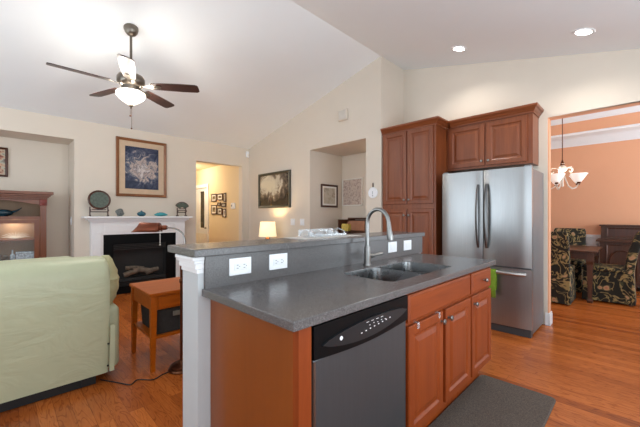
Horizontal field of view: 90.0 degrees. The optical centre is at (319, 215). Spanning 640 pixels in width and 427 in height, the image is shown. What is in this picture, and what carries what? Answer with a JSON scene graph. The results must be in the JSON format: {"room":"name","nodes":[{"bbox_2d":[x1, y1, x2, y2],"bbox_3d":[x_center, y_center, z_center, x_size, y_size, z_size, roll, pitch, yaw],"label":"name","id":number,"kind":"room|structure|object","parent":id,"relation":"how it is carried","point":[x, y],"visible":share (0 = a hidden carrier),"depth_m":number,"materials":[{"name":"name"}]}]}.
{"room":"kitchen","nodes":[
{"label":"kitchen","id":0,"kind":"room"},
{"bbox_2d":[0,107,248,256],"bbox_3d":[-4.016,-0.100,4.893,6.640,2.700,0.600,0,0,-45],"label":"wall","id":1,"kind":"structure","parent":0,"point":[72,159],"depth_m":5.06,"materials":[{"name":"paint"}]},
{"bbox_2d":[0,147,7,176],"bbox_3d":[-4.732,-0.782,4.508,0.483,0.425,0.028,0,0,-45],"label":"framed picture","id":2,"kind":"object","parent":1,"relation":"attached to","point":[3,151],"visible":1,"depth_m":4.65,"materials":[{"name":"brown wood"}]},
{"bbox_2d":[0,149,4,174],"bbox_3d":[-4.737,-0.782,4.513,0.423,0.365,0.008,0,0,-45],"label":"print","id":3,"kind":"object","parent":2,"relation":"attached to","point":[2,151],"depth_m":4.64},
{"bbox_2d":[116,136,166,197],"bbox_3d":[-3.019,-0.807,5.440,0.777,0.965,0.033,0,0,-45],"label":"framed picture","id":4,"kind":"object","parent":1,"relation":"attached to","point":[141,165],"visible":1,"depth_m":5.42,"materials":[{"name":"blue paper"}]},
{"bbox_2d":[125,145,157,189],"bbox_3d":[-3.026,-0.807,5.446,0.517,0.705,0.010,0,0,-45],"label":"print","id":5,"kind":"object","parent":4,"relation":"attached to","point":[141,162],"depth_m":5.43},
{"bbox_2d":[183,270,210,426],"bbox_3d":[0.124,0.750,2.266,2.100,1.000,0.170,0,0,-45],"label":"wall","id":6,"kind":"structure","parent":0,"point":[196,307],"depth_m":1.50,"materials":[{"name":"grey paint"}]},
{"bbox_2d":[175,254,203,273],"bbox_3d":[0.107,0.227,2.263,2.128,0.077,0.208,0,0,-45],"label":"trim","id":7,"kind":"structure","parent":6,"relation":"on","point":[191,264],"depth_m":1.48,"materials":[{"name":"white wood"}]},
{"bbox_2d":[168,231,424,257],"bbox_3d":[0.088,0.168,2.295,2.150,0.036,0.330,0,0,-45],"label":"bar","id":8,"kind":"object","parent":7,"relation":"on","point":[195,250],"visible":0.97,"depth_m":1.77,"materials":[{"name":"grey stone"}]},
{"bbox_2d":[286,234,361,239],"bbox_3d":[0.035,0.148,2.306,0.590,0.003,0.212,0,0,-45],"label":"placemat","id":9,"kind":"object","parent":8,"relation":"on","point":[338,235],"visible":0.93,"depth_m":2.29,"materials":[{"name":"white fabric"}]},
{"bbox_2d":[204,237,421,288],"bbox_3d":[0.200,0.261,2.210,2.072,0.150,0.018,0,0,-45],"label":"backsplash","id":10,"kind":"structure","parent":6,"relation":"attached to","point":[307,259],"depth_m":1.88,"materials":[{"name":"grey stone"}]},
{"bbox_2d":[229,257,250,275],"bbox_3d":[-0.395,0.250,1.595,0.124,0.084,0.010,0,0,-45],"label":"outlet","id":11,"kind":"object","parent":10,"relation":"attached to","point":[237,266],"visible":1,"depth_m":1.59,"materials":[{"name":"white plastic"}]},
{"bbox_2d":[234,262,246,270],"bbox_3d":[-0.394,0.250,1.593,0.003,0.036,0.072,0,0,45],"label":"socket","id":12,"kind":"object","parent":11,"relation":"attached to","point":[238,266],"depth_m":1.59,"materials":[{"name":"white plastic"}]},
{"bbox_2d":[269,253,286,269],"bbox_3d":[-0.228,0.250,1.762,0.124,0.084,0.010,0,0,-45],"label":"outlet","id":13,"kind":"object","parent":10,"relation":"attached to","point":[276,261],"visible":1,"depth_m":1.75,"materials":[{"name":"white plastic"}]},
{"bbox_2d":[274,258,283,264],"bbox_3d":[-0.226,0.250,1.760,0.003,0.036,0.072,0,0,45],"label":"socket","id":14,"kind":"object","parent":13,"relation":"attached to","point":[277,261],"depth_m":1.76,"materials":[{"name":"white plastic"}]},
{"bbox_2d":[388,241,396,252],"bbox_3d":[0.586,0.250,2.575,0.124,0.084,0.010,0,0,-45],"label":"outlet","id":15,"kind":"object","parent":10,"relation":"attached to","point":[392,246],"visible":1,"depth_m":2.56,"materials":[{"name":"white plastic"}]},
{"bbox_2d":[404,240,410,250],"bbox_3d":[0.752,0.250,2.741,0.124,0.084,0.010,0,0,-45],"label":"outlet","id":16,"kind":"object","parent":10,"relation":"attached to","point":[407,243],"visible":1,"depth_m":2.73,"materials":[{"name":"white plastic"}]},
{"bbox_2d":[196,162,238,242],"bbox_3d":[-3.177,0.000,7.635,1.205,2.500,3.010,0,0,-45],"label":"wall","id":17,"kind":"structure","parent":0,"point":[220,178],"depth_m":7.40,"materials":[{"name":"paint"}]},
{"bbox_2d":[196,184,208,242],"bbox_3d":[-3.075,0.225,8.253,0.108,2.050,0.940,0,0,-45],"label":"door","id":18,"kind":"structure","parent":17,"relation":"in","point":[202,194],"depth_m":8.19,"materials":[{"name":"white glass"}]},
{"bbox_2d":[211,205,216,213],"bbox_3d":[-2.557,-0.152,7.706,0.023,0.227,0.265,0,0,-45],"label":"photo frame","id":19,"kind":"object","parent":17,"relation":"attached to","point":[213,207],"visible":1,"depth_m":7.69,"materials":[{"name":"brown wood"}]},
{"bbox_2d":[211,194,216,201],"bbox_3d":[-2.562,-0.437,7.712,0.023,0.188,0.250,0,0,-45],"label":"photo frame","id":20,"kind":"object","parent":17,"relation":"attached to","point":[213,196],"visible":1,"depth_m":7.69,"materials":[{"name":"brown wood"}]},
{"bbox_2d":[217,208,221,214],"bbox_3d":[-2.351,-0.108,7.501,0.023,0.160,0.217,0,0,-45],"label":"photo frame","id":21,"kind":"object","parent":17,"relation":"attached to","point":[219,210],"visible":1,"depth_m":7.51,"materials":[{"name":"brown wood"}]},
{"bbox_2d":[217,193,222,200],"bbox_3d":[-2.346,-0.446,7.496,0.023,0.160,0.250,0,0,-45],"label":"photo frame","id":22,"kind":"object","parent":17,"relation":"attached to","point":[219,196],"visible":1,"depth_m":7.48,"materials":[{"name":"white paper"}]},
{"bbox_2d":[222,209,225,217],"bbox_3d":[-2.199,-0.066,7.349,0.023,0.200,0.148,0,0,-45],"label":"photo frame","id":23,"kind":"object","parent":17,"relation":"attached to","point":[223,210],"visible":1,"depth_m":7.35,"materials":[{"name":"brown wood"}]},
{"bbox_2d":[249,60,374,239],"bbox_3d":[-0.330,-0.499,5.817,0.120,3.497,3.306,0,0,-45],"label":"wall","id":24,"kind":"structure","parent":0,"point":[293,146],"depth_m":5.62,"materials":[{"name":"paint"}]},
{"bbox_2d":[258,170,290,207],"bbox_3d":[-0.913,-0.510,6.285,0.038,0.700,1.020,0,0,-45],"label":"framed picture","id":25,"kind":"object","parent":24,"relation":"attached to","point":[274,188],"visible":1,"depth_m":6.25},
{"bbox_2d":[338,108,347,121],"bbox_3d":[0.358,-1.580,5.008,0.049,0.170,0.175,0,0,-45],"label":"wall speaker","id":26,"kind":"object","parent":24,"relation":"attached to","point":[342,114],"visible":1,"depth_m":4.98,"materials":[{"name":"paint"}]},
{"bbox_2d":[338,109,345,119],"bbox_3d":[0.343,-1.580,4.992,0.006,0.140,0.145,0,0,-45],"label":"grille","id":27,"kind":"object","parent":26,"relation":"attached to","point":[341,113],"depth_m":4.98,"materials":[{"name":"plastic"}]},
{"bbox_2d":[368,183,377,197],"bbox_3d":[0.763,-0.368,4.624,0.020,0.224,0.159,0,0,-45],"label":"thermometer","id":28,"kind":"object","parent":24,"relation":"attached to","point":[372,193],"visible":1,"depth_m":4.62,"materials":[{"name":"white plastic"}]},
{"bbox_2d":[0,0,639,148],"bbox_3d":[-0.675,-1.718,1.976,7.440,1.305,8.550,0,0,-45],"label":"ceiling","id":29,"kind":"structure","parent":0,"point":[255,66],"depth_m":3.71,"materials":[{"name":"paint"}]},
{"bbox_2d":[46,23,198,128],"bbox_3d":[-2.030,-1.459,3.338,1.263,1.087,1.324,0,0,-45],"label":"ceiling fan","id":30,"kind":"object","parent":29,"relation":"hanging from","point":[130,92],"visible":1,"depth_m":3.33,"materials":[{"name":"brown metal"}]},
{"bbox_2d":[451,46,466,51],"bbox_3d":[1.673,-2.011,3.853,0.175,0.046,0.170,0,0,-45],"label":"recessed light","id":31,"kind":"object","parent":29,"relation":"in","point":[455,48],"visible":1,"depth_m":3.85,"materials":[{"name":"white"}]},
{"bbox_2d":[572,28,595,36],"bbox_3d":[2.483,-1.730,3.014,0.175,0.046,0.170,0,0,-45],"label":"recessed light","id":32,"kind":"object","parent":29,"relation":"in","point":[580,32],"visible":1,"depth_m":3.01,"materials":[{"name":"white"}]},
{"bbox_2d":[0,287,639,426],"bbox_3d":[-0.495,1.300,4.172,11.000,0.100,11.800,0,0,-45],"label":"floor","id":33,"kind":"structure","parent":0,"point":[587,360],"depth_m":2.48,"materials":[{"name":"brown wood"}]},
{"bbox_2d":[0,190,53,260],"bbox_3d":[-4.512,0.450,4.415,1.253,1.600,0.455,0,0,-45],"label":"curio cabinet","id":34,"kind":"object","parent":33,"relation":"on","point":[31,220],"visible":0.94,"depth_m":4.66,"materials":[{"name":"brown wood"}]},
{"bbox_2d":[0,255,8,260],"bbox_3d":[-4.504,0.585,4.476,0.214,0.086,0.140,0,0,-45],"label":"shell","id":35,"kind":"object","parent":34,"relation":"on","point":[2,257],"visible":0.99,"depth_m":4.48,"materials":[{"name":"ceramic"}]},
{"bbox_2d":[0,207,21,215],"bbox_3d":[-4.455,-0.062,4.539,0.339,0.135,0.140,0,0,-45],"label":"duck figurine","id":36,"kind":"object","parent":34,"relation":"on","point":[3,212],"visible":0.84,"depth_m":4.52,"materials":[{"name":"teal ceramic"}]},
{"bbox_2d":[10,250,14,259],"bbox_3d":[-4.373,0.555,4.550,0.060,0.145,0.060,0,0,-45],"label":"bottle","id":37,"kind":"object","parent":34,"relation":"on","point":[12,255],"visible":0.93,"depth_m":4.54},
{"bbox_2d":[2,231,28,238],"bbox_3d":[-4.412,0.278,4.639,0.310,0.107,0.058,0,0,-45],"label":"branch","id":38,"kind":"object","parent":34,"relation":"on","point":[11,236],"visible":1,"depth_m":4.63,"materials":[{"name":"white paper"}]},
{"bbox_2d":[0,238,33,240],"bbox_3d":[-4.549,0.339,4.452,1.063,0.022,0.310,0,0,-45],"label":"shelf","id":39,"kind":"object","parent":34,"relation":"attached to","point":[1,239],"depth_m":4.56,"materials":[{"name":"brown wood"}]},
{"bbox_2d":[15,251,33,259],"bbox_3d":[-4.292,0.571,4.660,0.210,0.112,0.110,0,0,-45],"label":"box","id":40,"kind":"object","parent":34,"relation":"on","point":[21,254],"visible":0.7,"depth_m":4.62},
{"bbox_2d":[0,255,119,412],"bbox_3d":[-2.291,0.774,2.344,1.282,0.944,1.046,0,0,-45],"label":"sofa","id":41,"kind":"object","parent":33,"relation":"on","point":[59,316],"visible":1,"depth_m":2.16,"materials":[{"name":"fabric"}]},
{"bbox_2d":[0,256,69,261],"bbox_3d":[-2.247,0.545,2.293,0.805,0.450,0.180,0,0,-45],"label":"cushion","id":42,"kind":"object","parent":41,"relation":"on","point":[60,256],"depth_m":2.38,"materials":[{"name":"green leather"}]},
{"bbox_2d":[101,255,119,304],"bbox_3d":[-1.683,0.515,2.510,0.187,0.410,0.237,0,0,-45],"label":"cushion","id":43,"kind":"object","parent":41,"relation":"on","point":[114,277],"depth_m":2.48,"materials":[{"name":"fabric"}]},
{"bbox_2d":[100,371,168,384],"bbox_3d":[-1.417,1.244,2.429,0.488,0.008,0.146,0,0,-15],"label":"power cord","id":44,"kind":"object","parent":33,"relation":"on","point":[168,371],"visible":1,"depth_m":2.42,"materials":[{"name":"black rubber"}]},
{"bbox_2d":[81,216,192,294],"bbox_3d":[-2.967,0.627,5.333,1.605,1.245,0.258,0,0,-45],"label":"fireplace","id":45,"kind":"object","parent":33,"relation":"on","point":[136,256],"visible":0.62,"depth_m":5.30,"materials":[{"name":"white wood"}]},
{"bbox_2d":[89,207,108,215],"bbox_3d":[-3.372,-0.068,4.883,0.250,0.145,0.085,0,0,-45],"label":"display stand","id":46,"kind":"object","parent":45,"relation":"on","point":[90,211],"visible":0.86,"depth_m":4.88,"materials":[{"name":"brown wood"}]},
{"bbox_2d":[88,190,110,208],"bbox_3d":[-3.353,-0.245,4.864,0.295,0.293,0.056,0,0,-45],"label":"plate","id":47,"kind":"object","parent":46,"relation":"on","point":[98,199],"visible":1,"depth_m":4.86,"materials":[{"name":"green ceramic"}]},
{"bbox_2d":[115,209,123,215],"bbox_3d":[-3.179,-0.057,5.080,0.125,0.124,0.080,0,0,-45],"label":"stone","id":48,"kind":"object","parent":45,"relation":"on","point":[119,212],"visible":0.83,"depth_m":5.05,"materials":[{"name":"grey stone"}]},
{"bbox_2d":[81,216,192,221],"bbox_3d":[-2.967,0.048,5.333,1.605,0.085,0.258,0,0,-45],"label":"mantel shelf","id":49,"kind":"object","parent":45,"relation":"attached to","point":[90,218],"depth_m":5.21,"materials":[{"name":"white wood"}]},
{"bbox_2d":[137,210,145,215],"bbox_3d":[-2.957,-0.043,5.302,0.134,0.096,0.134,0,0,-45],"label":"lidded bowl","id":50,"kind":"object","parent":45,"relation":"on","point":[141,213],"visible":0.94,"depth_m":5.26,"materials":[{"name":"teal ceramic"}]},
{"bbox_2d":[154,212,167,215],"bbox_3d":[-2.741,-0.031,5.518,0.230,0.071,0.094,0,0,-45],"label":"bowl","id":51,"kind":"object","parent":45,"relation":"on","point":[159,213],"visible":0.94,"depth_m":5.49,"materials":[{"name":"teal ceramic"}]},
{"bbox_2d":[176,208,186,215],"bbox_3d":[-2.493,-0.070,5.762,0.170,0.150,0.085,0,0,-45],"label":"display stand","id":52,"kind":"object","parent":45,"relation":"on","point":[185,210],"visible":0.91,"depth_m":5.76,"materials":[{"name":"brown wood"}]},
{"bbox_2d":[175,202,188,208],"bbox_3d":[-2.473,-0.189,5.746,0.241,0.132,0.014,0,0,-45],"label":"fan ornament","id":53,"kind":"object","parent":52,"relation":"on","point":[179,205],"visible":1,"depth_m":5.74,"materials":[{"name":"green ceramic"}]},
{"bbox_2d":[129,277,179,372],"bbox_3d":[-1.365,0.934,2.913,0.514,0.632,0.574,0,0,-45],"label":"side table","id":54,"kind":"object","parent":33,"relation":"on","point":[154,295],"visible":0.52,"depth_m":2.69,"materials":[{"name":"orange wood"}]},
{"bbox_2d":[134,321,179,338],"bbox_3d":[-1.365,0.985,2.913,0.470,0.020,0.530,0,0,-45],"label":"shelf","id":55,"kind":"object","parent":54,"relation":"attached to","point":[143,328],"depth_m":2.70,"materials":[{"name":"orange wood"}]},
{"bbox_2d":[141,305,179,334],"bbox_3d":[-1.338,0.873,2.893,0.394,0.202,0.440,0,0,-45],"label":"storage basket","id":56,"kind":"object","parent":54,"relation":"on","point":[168,319],"visible":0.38,"depth_m":2.69,"materials":[{"name":"grey fabric"}]},
{"bbox_2d":[132,222,185,373],"bbox_3d":[-1.279,0.651,2.617,0.488,1.198,0.200,0,0,-1],"label":"floor lamp","id":57,"kind":"object","parent":33,"relation":"on","point":[176,367],"visible":0.89,"depth_m":2.61,"materials":[{"name":"brown metal"}]},
{"bbox_2d":[211,300,310,426],"bbox_3d":[-0.272,0.810,1.303,0.058,0.879,0.628,0,0,-45],"label":"cabinet end panel","id":58,"kind":"object","parent":33,"relation":"on","point":[261,369],"visible":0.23,"depth_m":1.24,"materials":[{"name":"brown wood"}]},
{"bbox_2d":[338,218,365,233],"bbox_3d":[0.674,0.640,5.560,0.503,1.220,0.610,0,0,-45],"label":"desk","id":59,"kind":"object","parent":33,"relation":"on","point":[357,226],"visible":0.15,"depth_m":5.55,"materials":[{"name":"brown wood"}]},
{"bbox_2d":[311,295,407,426],"bbox_3d":[-0.009,0.814,1.533,0.629,0.872,0.619,0,0,-45],"label":"dishwasher","id":60,"kind":"object","parent":33,"relation":"on","point":[358,357],"visible":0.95,"depth_m":1.29,"materials":[{"name":"silver metal"}]},
{"bbox_2d":[380,116,450,254],"bbox_3d":[1.376,0.011,4.442,0.642,2.478,0.840,0,0,-45],"label":"pantry cabinet","id":61,"kind":"object","parent":33,"relation":"on","point":[415,152],"visible":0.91,"depth_m":4.17,"materials":[{"name":"brown wood"}]},
{"bbox_2d":[405,274,470,426],"bbox_3d":[0.508,0.812,2.057,0.828,0.876,0.659,0,0,-45],"label":"base cabinet","id":62,"kind":"object","parent":33,"relation":"on","point":[438,323],"visible":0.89,"depth_m":1.78,"materials":[{"name":"brown wood"}]},
{"bbox_2d":[202,253,495,331],"bbox_3d":[0.397,0.353,1.957,2.015,0.034,0.655,0,0,-45],"label":"countertop","id":63,"kind":"structure","parent":62,"relation":"on","point":[294,302],"depth_m":1.46,"materials":[{"name":"grey stone"}]},
{"bbox_2d":[363,207,392,265],"bbox_3d":[0.432,0.139,2.183,0.184,0.394,0.230,0,0,-45],"label":"kitchen faucet","id":64,"kind":"object","parent":63,"relation":"on","point":[367,256],"visible":1,"depth_m":2.18,"materials":[{"name":"silver metal"}]},
{"bbox_2d":[345,262,448,281],"bbox_3d":[0.507,0.443,2.010,0.736,0.206,0.351,0,0,-45],"label":"sink","id":65,"kind":"object","parent":63,"relation":"in","point":[403,270],"visible":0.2,"depth_m":2.09,"materials":[{"name":"silver metal"}]},
{"bbox_2d":[457,267,490,396],"bbox_3d":[0.948,0.812,2.497,0.408,0.876,0.659,0,0,-45],"label":"base cabinet","id":66,"kind":"object","parent":33,"relation":"on","point":[480,280],"visible":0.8,"depth_m":2.27,"materials":[{"name":"brown wood"}]},
{"bbox_2d":[428,375,555,426],"bbox_3d":[0.898,1.243,1.807,1.525,0.012,0.485,0,0,-45],"label":"floor mat","id":67,"kind":"object","parent":33,"relation":"on","point":[488,401],"visible":1,"depth_m":2.07,"materials":[{"name":"grey fabric"}]},
{"bbox_2d":[442,164,543,337],"bbox_3d":[2.007,0.362,3.760,0.704,1.775,0.930,0,0,-45],"label":"refrigerator","id":68,"kind":"object","parent":33,"relation":"on","point":[494,214],"visible":0.8,"depth_m":3.45,"materials":[{"name":"grey metal"}]},
{"bbox_2d":[489,269,496,297],"bbox_3d":[1.839,0.719,3.454,0.066,0.302,0.118,0,0,-45],"label":"dish towel","id":69,"kind":"object","parent":68,"relation":"hanging from","point":[493,286],"visible":0.48,"depth_m":3.41,"materials":[{"name":"green fabric"}]},
{"bbox_2d":[551,231,575,305],"bbox_3d":[3.465,0.735,4.773,0.671,1.030,0.492,0,0,-45],"label":"dining chair","id":70,"kind":"object","parent":33,"relation":"on","point":[563,288],"visible":0.47,"depth_m":4.50,"materials":[{"name":"black fabric"}]},
{"bbox_2d":[554,228,585,292],"bbox_3d":[4.296,0.735,5.569,0.671,1.030,0.492,0,0,-45],"label":"dining chair","id":71,"kind":"object","parent":33,"relation":"on","point":[577,236],"visible":0.42,"depth_m":5.56,"materials":[{"name":"black fabric"}]},
{"bbox_2d":[570,245,602,302],"bbox_3d":[3.689,0.874,5.404,1.000,0.752,1.575,0,0,-45],"label":"dining table","id":72,"kind":"object","parent":33,"relation":"on","point":[590,253],"visible":0.32,"depth_m":4.62,"materials":[{"name":"brown wood"}]},
{"bbox_2d":[582,231,639,305],"bbox_3d":[4.324,0.735,4.727,0.671,1.030,0.492,0,0,45],"label":"dining chair","id":73,"kind":"object","parent":33,"relation":"on","point":[613,283],"visible":0.93,"depth_m":4.53,"materials":[{"name":"black fabric"}]},
{"bbox_2d":[596,224,639,286],"bbox_3d":[5.553,0.703,5.241,0.465,1.095,1.540,0,0,-45],"label":"sideboard","id":74,"kind":"object","parent":33,"relation":"on","point":[615,240],"visible":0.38,"depth_m":5.51,"materials":[{"name":"brown wood"}]},
{"bbox_3d":[0.438,0.751,5.332,0.198,0.999,0.198,0,0,-45],"label":"plant stand","id":75,"kind":"object","parent":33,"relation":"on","visible":0},
{"bbox_2d":[342,224,350,230],"bbox_3d":[0.438,0.190,5.332,0.080,0.120,0.140,0,0,-45],"label":"gift box","id":76,"kind":"object","parent":75,"relation":"on","point":[345,227],"visible":0.97,"depth_m":5.29,"materials":[{"name":"yellow cardboard"}]},
{"bbox_3d":[-0.983,0.882,6.017,0.480,0.735,1.000,0,0,-45],"label":"console table","id":77,"kind":"object","parent":33,"relation":"on","visible":0},
{"bbox_2d":[259,222,276,238],"bbox_3d":[-0.976,0.312,5.968,0.330,0.404,0.330,0,0,-45],"label":"table lamp","id":78,"kind":"object","parent":77,"relation":"on","point":[267,229],"visible":0.79,"depth_m":5.84,"materials":[{"name":"beige fabric"}]},
{"bbox_2d":[315,141,365,235],"bbox_3d":[0.635,0.020,5.489,0.780,2.460,1.476,0,0,-45],"label":"wall","id":79,"kind":"structure","parent":0,"point":[333,165],"depth_m":5.88,"materials":[{"name":"paint"}]},
{"bbox_2d":[321,184,337,207],"bbox_3d":[0.178,-0.370,5.911,0.442,0.420,0.028,0,0,-45],"label":"framed picture","id":80,"kind":"object","parent":79,"relation":"attached to","point":[329,193],"visible":1,"depth_m":5.91,"materials":[{"name":"brown wood"}]},
{"bbox_2d":[324,188,334,203],"bbox_3d":[0.173,-0.370,5.917,0.312,0.290,0.008,0,0,-45],"label":"print","id":81,"kind":"object","parent":80,"relation":"attached to","point":[329,193],"depth_m":5.91},
{"bbox_2d":[342,178,362,205],"bbox_3d":[0.600,-0.445,5.989,0.018,0.510,0.480,0,0,-45],"label":"framed picture","id":82,"kind":"object","parent":79,"relation":"attached to","point":[352,189],"visible":1,"depth_m":5.99,"materials":[{"name":"white paper"}]},
{"bbox_2d":[375,56,403,231],"bbox_3d":[1.121,-0.550,4.861,0.820,3.600,0.099,0,0,-45],"label":"wall","id":83,"kind":"structure","parent":0,"point":[389,78],"depth_m":4.60,"materials":[{"name":"paint"}]},
{"bbox_2d":[404,49,639,323],"bbox_3d":[3.078,-0.509,3.286,0.120,3.519,4.894,0,0,-45],"label":"wall","id":84,"kind":"structure","parent":0,"point":[565,84],"depth_m":3.73,"materials":[{"name":"paint"}]},
{"bbox_2d":[447,102,543,172],"bbox_3d":[2.105,-0.906,3.928,0.337,0.643,1.012,0,0,-45],"label":"upper cabinet","id":85,"kind":"object","parent":84,"relation":"attached to","point":[509,137],"visible":1,"depth_m":3.78,"materials":[{"name":"brown wood"}]},
{"bbox_2d":[545,311,552,325],"bbox_3d":[2.649,1.180,3.704,0.136,0.140,0.048,0,0,-45],"label":"baseboard","id":86,"kind":"structure","parent":84,"relation":"attached to","point":[548,316],"depth_m":3.66,"materials":[{"name":"white wood"}]},
{"bbox_2d":[548,102,639,312],"bbox_3d":[2.625,-0.350,3.756,0.120,3.200,4.600,0,0,-45],"label":"trim","id":87,"kind":"structure","parent":84,"relation":"attached to","point":[636,103],"depth_m":3.67,"materials":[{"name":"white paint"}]},
{"bbox_2d":[551,112,639,234],"bbox_3d":[4.264,-0.350,4.617,3.440,3.200,5.700,0,0,-45],"label":"wall","id":88,"kind":"structure","parent":0,"point":[609,193],"depth_m":5.92,"materials":[{"name":"orange paint"}]},
{"bbox_2d":[551,105,639,148],"bbox_3d":[5.173,-1.610,5.526,0.670,0.520,5.500,0,0,-45],"label":"trim","id":89,"kind":"structure","parent":88,"relation":"attached to","point":[633,134],"depth_m":5.75,"materials":[{"name":"white wood"}]},
{"bbox_2d":[586,234,639,287],"bbox_3d":[5.376,0.800,5.772,0.035,0.900,5.560,0,0,-45],"label":"trim","id":90,"kind":"structure","parent":88,"relation":"attached to","point":[590,239],"depth_m":6.01,"materials":[{"name":"white wood"}]},
{"bbox_2d":[551,126,639,140],"bbox_3d":[4.229,-1.720,4.582,3.340,0.460,5.500,0,0,-45],"label":"ceiling","id":91,"kind":"structure","parent":0,"point":[635,127],"depth_m":5.78,"materials":[{"name":"paint"}]},
{"bbox_2d":[551,118,587,189],"bbox_3d":[3.702,-1.138,4.909,0.658,1.460,0.658,0,0,-45],"label":"chandelier","id":92,"kind":"object","parent":91,"relation":"hanging from","point":[557,178],"visible":0.8,"depth_m":4.82,"materials":[{"name":"white glass"}]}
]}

